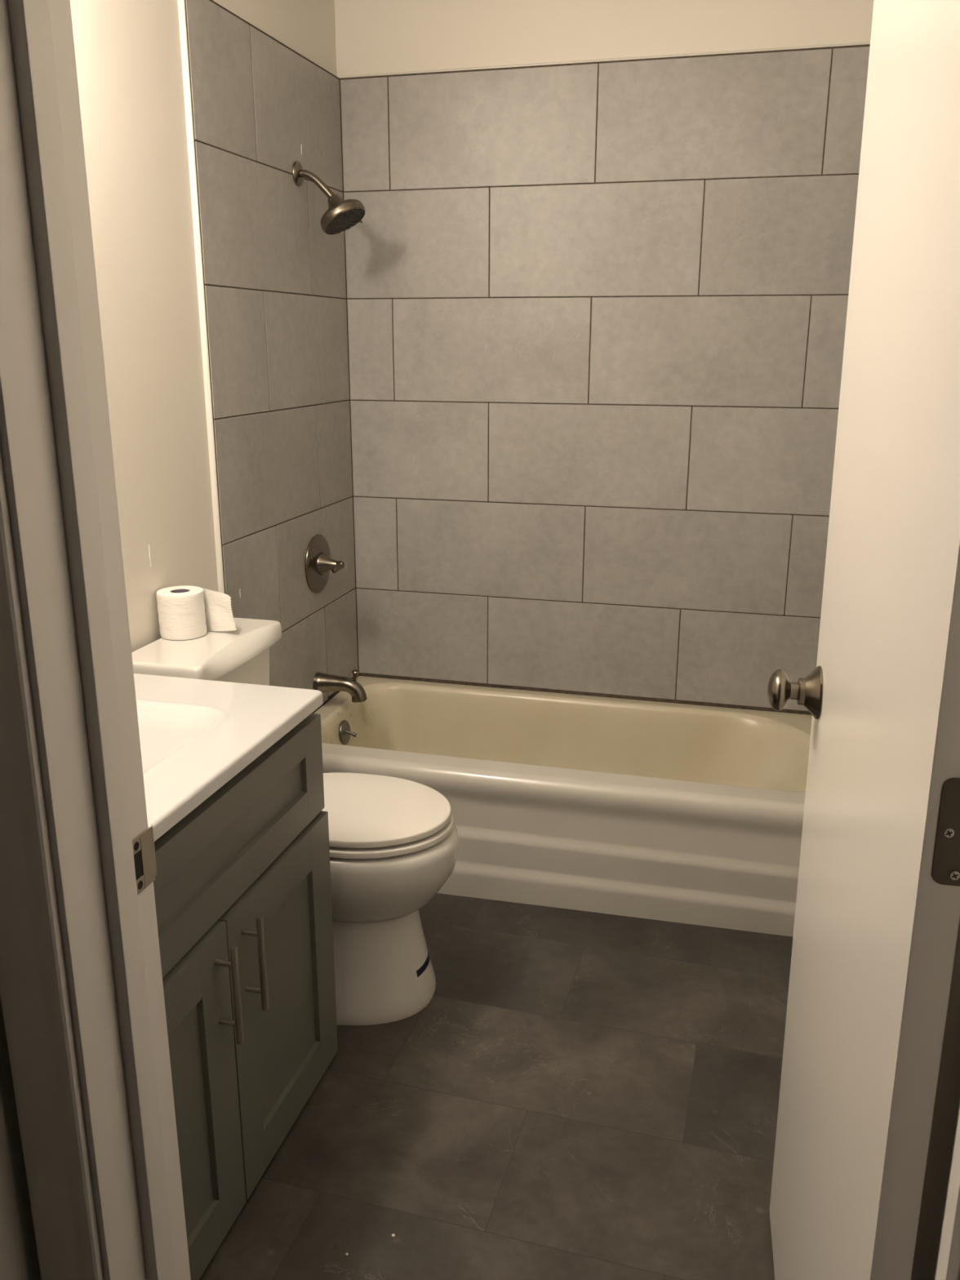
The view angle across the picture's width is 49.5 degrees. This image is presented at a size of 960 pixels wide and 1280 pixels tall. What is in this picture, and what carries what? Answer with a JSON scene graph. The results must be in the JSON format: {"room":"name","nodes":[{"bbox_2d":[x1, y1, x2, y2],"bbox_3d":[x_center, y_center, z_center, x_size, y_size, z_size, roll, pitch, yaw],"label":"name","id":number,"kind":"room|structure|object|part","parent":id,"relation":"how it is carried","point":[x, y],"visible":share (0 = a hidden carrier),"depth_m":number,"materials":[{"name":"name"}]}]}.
{"room":"bathroom","nodes":[
{"label":"bathroom","id":0,"kind":"room"},
{"bbox_2d":[0,995,41,1279],"bbox_3d":[-0.623,0.158,0.342,0.115,2.440,1.112,4,17,14],"label":"wall","id":1,"kind":"structure","parent":0,"point":[19,1257],"depth_m":0.96,"materials":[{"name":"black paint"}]},
{"bbox_2d":[70,0,358,713],"bbox_3d":[-0.787,-0.371,2.180,0.120,2.440,2.501,4,17,14],"label":"wall","id":2,"kind":"structure","parent":0,"point":[264,82],"depth_m":2.51,"materials":[{"name":"white paint"}]},
{"bbox_2d":[148,544,151,566],"bbox_3d":[-0.725,-0.186,2.289,0.002,0.050,0.003,4,17,14],"label":"drip","id":3,"kind":"object","parent":2,"relation":"attached to","point":[148,544],"visible":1,"depth_m":2.29,"materials":[{"name":"white"}]},
{"bbox_2d":[177,0,224,593],"bbox_3d":[-0.645,-0.350,2.533,0.014,2.206,0.008,4,17,14],"label":"trim","id":4,"kind":"structure","parent":2,"relation":"attached to","point":[181,9],"depth_m":2.40,"materials":[{"name":"white"}]},
{"bbox_2d":[305,533,344,593],"bbox_3d":[-0.449,-0.227,3.128,0.087,0.178,0.178,4,17,14],"label":"shower valve","id":5,"kind":"object","parent":2,"relation":"attached to","point":[318,562],"visible":1,"depth_m":3.11,"materials":[{"name":"silver metal"}]},
{"bbox_3d":[-0.444,-0.227,3.127,0.077,0.063,0.063,4,17,14],"label":"handle","id":6,"kind":"part","parent":5,"relation":"part of","materials":[{"name":"silver metal"}]},
{"bbox_3d":[-0.427,-0.215,3.102,0.021,0.027,0.050,7,17,22],"label":"lever","id":7,"kind":"part","parent":5,"relation":"part of","materials":[{"name":"silver metal"}]},
{"bbox_2d":[292,160,365,234],"bbox_3d":[-0.403,-1.195,2.813,0.190,0.187,0.138,4,17,14],"label":"shower","id":8,"kind":"object","parent":2,"relation":"attached to","point":[341,215],"visible":1,"depth_m":2.80,"materials":[{"name":"silver metal"}]},
{"bbox_3d":[-0.440,-1.228,2.814,0.107,0.083,0.020,4,17,14],"label":"arm","id":9,"kind":"part","parent":8,"relation":"part of","materials":[{"name":"silver metal"}]},
{"bbox_2d":[312,669,367,702],"bbox_3d":[-0.423,0.136,3.187,0.161,0.098,0.065,4,17,14],"label":"spout","id":10,"kind":"object","parent":2,"relation":"attached to","point":[323,682],"visible":0.96,"depth_m":3.17,"materials":[{"name":"silver metal"}]},
{"bbox_3d":[-0.378,0.114,3.168,0.023,0.044,0.023,4,17,14],"label":"diverter knob","id":11,"kind":"part","parent":10,"relation":"part of","materials":[{"name":"silver metal"}]},
{"bbox_2d":[199,893,792,1279],"bbox_3d":[-0.116,1.035,1.857,1.780,0.080,3.720,4,17,14],"label":"floor","id":12,"kind":"structure","parent":0,"point":[575,1095],"depth_m":2.04,"materials":[{"name":"tile"}]},
{"bbox_2d":[153,713,337,1279],"bbox_3d":[-0.626,0.591,1.777,0.528,0.790,0.838,4,17,14],"label":"vanity cabinet","id":13,"kind":"object","parent":12,"relation":"on","point":[242,887],"visible":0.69,"depth_m":1.76,"materials":[{"name":"grey paint"}]},
{"bbox_3d":[-0.485,0.774,1.565,0.024,0.389,0.247,4,17,14],"label":"recessed panel","id":14,"kind":"part","parent":13,"relation":"part of","materials":[{"name":"grey paint"}]},
{"bbox_3d":[-0.480,0.774,1.563,0.036,0.557,0.418,4,17,14],"label":"door","id":15,"kind":"part","parent":13,"relation":"part of","materials":[{"name":"grey paint"}]},
{"bbox_3d":[-0.433,0.343,1.652,0.018,0.073,0.682,4,17,14],"label":"recessed panel","id":16,"kind":"part","parent":13,"relation":"part of","materials":[{"name":"grey paint"}]},
{"bbox_2d":[133,673,323,841],"bbox_3d":[-0.650,0.160,1.645,0.510,0.110,0.844,4,17,14],"label":"countertop","id":17,"kind":"structure","parent":13,"relation":"on","point":[196,735],"depth_m":1.80,"materials":[{"name":"white stone"}]},
{"bbox_3d":[-0.401,0.565,1.663,0.040,0.175,0.012,4,17,14],"label":"handle","id":18,"kind":"part","parent":13,"relation":"part of","materials":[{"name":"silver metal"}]},
{"bbox_3d":[-0.428,0.347,1.653,0.030,0.197,0.831,4,17,14],"label":"drawer","id":19,"kind":"part","parent":13,"relation":"part of","materials":[{"name":"grey paint"}]},
{"bbox_3d":[-0.377,0.541,1.747,0.040,0.175,0.012,4,17,14],"label":"handle","id":20,"kind":"part","parent":13,"relation":"part of","materials":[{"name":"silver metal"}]},
{"bbox_3d":[-0.373,0.662,1.954,0.036,0.557,0.418,4,17,14],"label":"door","id":21,"kind":"part","parent":13,"relation":"part of","materials":[{"name":"grey paint"}]},
{"bbox_3d":[-0.379,0.663,1.951,0.024,0.389,0.258,4,17,14],"label":"recessed panel","id":22,"kind":"part","parent":13,"relation":"part of","materials":[{"name":"grey paint"}]},
{"bbox_2d":[131,617,458,1025],"bbox_3d":[-0.382,0.414,2.366,0.677,0.830,0.393,4,17,14],"label":"toilet","id":23,"kind":"object","parent":12,"relation":"on","point":[393,842],"visible":0.51,"depth_m":2.30,"materials":[{"name":"white ceramic"}]},
{"bbox_2d":[156,585,236,639],"bbox_3d":[-0.633,-0.059,2.320,0.171,0.102,0.102,4,17,14],"label":"toilet paper roll","id":24,"kind":"object","parent":23,"relation":"on","point":[185,612],"visible":1,"depth_m":2.30,"materials":[{"name":"white paper"}]},
{"bbox_3d":[-0.608,0.018,2.314,0.209,0.041,0.392,4,17,14],"label":"tank lid","id":25,"kind":"part","parent":23,"relation":"part of","materials":[{"name":"white ceramic"}]},
{"bbox_3d":[-0.619,0.214,2.373,0.174,0.376,0.372,4,17,14],"label":"tank","id":26,"kind":"part","parent":23,"relation":"part of","materials":[{"name":"white ceramic"}]},
{"bbox_3d":[-0.279,0.376,2.337,0.436,0.021,0.348,4,17,14],"label":"lid","id":27,"kind":"part","parent":23,"relation":"part of","materials":[{"name":"white plastic"}]},
{"bbox_3d":[-0.279,0.401,2.344,0.444,0.016,0.356,4,17,14],"label":"seat","id":28,"kind":"part","parent":23,"relation":"part of","materials":[{"name":"white plastic"}]},
{"bbox_3d":[-0.299,0.507,2.380,0.511,0.199,0.374,4,17,14],"label":"bowl","id":29,"kind":"part","parent":23,"relation":"part of","materials":[{"name":"white ceramic"}]},
{"bbox_2d":[314,675,812,937],"bbox_3d":[0.232,0.445,3.083,1.518,0.376,0.704,4,17,14],"label":"bathtub","id":30,"kind":"object","parent":12,"relation":"on","point":[682,813],"visible":0.62,"depth_m":2.80,"materials":[{"name":"ceramic"}]},
{"bbox_3d":[-0.418,0.286,3.227,0.017,0.076,0.077,4,17,14],"label":"overflow plate","id":31,"kind":"part","parent":30,"relation":"part of","materials":[{"name":"silver metal"}]},
{"bbox_3d":[-0.398,0.290,3.220,0.036,0.018,0.012,4,17,14],"label":"trip lever","id":32,"kind":"part","parent":30,"relation":"part of","materials":[{"name":"silver metal"}]},
{"bbox_2d":[320,683,810,791],"bbox_3d":[0.249,0.414,3.102,1.433,0.313,0.564,4,17,14],"label":"basin","id":33,"kind":"object","parent":30,"relation":"in","point":[689,744],"depth_m":3.31,"materials":[{"name":"ceramic"}]},
{"bbox_2d":[334,0,874,715],"bbox_3d":[0.340,-0.657,3.183,1.552,2.440,0.120,4,17,14],"label":"wall","id":34,"kind":"structure","parent":0,"point":[597,312],"depth_m":3.05,"materials":[{"name":"grey tile"}]},
{"bbox_2d":[340,41,870,78],"bbox_3d":[0.329,-1.592,2.864,1.524,0.008,0.008,4,17,14],"label":"trim","id":35,"kind":"structure","parent":34,"relation":"attached to","point":[867,42],"depth_m":2.85,"materials":[{"name":"white"}]},
{"bbox_2d":[911,920,959,1279],"bbox_3d":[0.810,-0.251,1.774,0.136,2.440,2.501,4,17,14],"label":"door frame","id":36,"kind":"structure","parent":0,"point":[947,1100],"depth_m":1.27,"materials":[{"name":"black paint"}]},
{"bbox_3d":[-0.295,0.005,0.877,1.552,2.440,0.131,4,17,14],"label":"wall","id":37,"kind":"structure","parent":0,"visible":0},
{"bbox_2d":[0,0,191,1279],"bbox_3d":[-0.362,0.159,0.937,0.078,2.110,0.162,4,17,14],"label":"door frame","id":38,"kind":"structure","parent":37,"relation":"attached to","point":[55,440],"depth_m":0.88,"materials":[{"name":"white paint"}]},
{"bbox_3d":[-0.324,0.213,0.992,0.002,0.057,0.045,4,17,14],"label":"strike plate","id":39,"kind":"part","parent":38,"relation":"part of","materials":[{"name":"silver metal"}]},
{"bbox_2d":[767,0,959,1279],"bbox_3d":[0.410,0.123,1.188,0.116,2.020,0.748,3,16,11],"label":"door","id":40,"kind":"structure","parent":37,"relation":"in","point":[877,919],"depth_m":1.01,"materials":[{"name":"white paint"}]},
{"bbox_3d":[0.437,0.072,1.498,0.045,0.060,0.060,4,17,14],"label":"knob","id":41,"kind":"part","parent":40,"relation":"part of","materials":[{"name":"silver metal"}]},
{"bbox_2d":[933,1102,959,1279],"bbox_3d":[0.385,0.241,0.757,0.047,2.055,0.131,4,17,14],"label":"door frame","id":42,"kind":"structure","parent":37,"relation":"attached to","point":[948,1263],"depth_m":0.82,"materials":[{"name":"white paint"}]}
]}

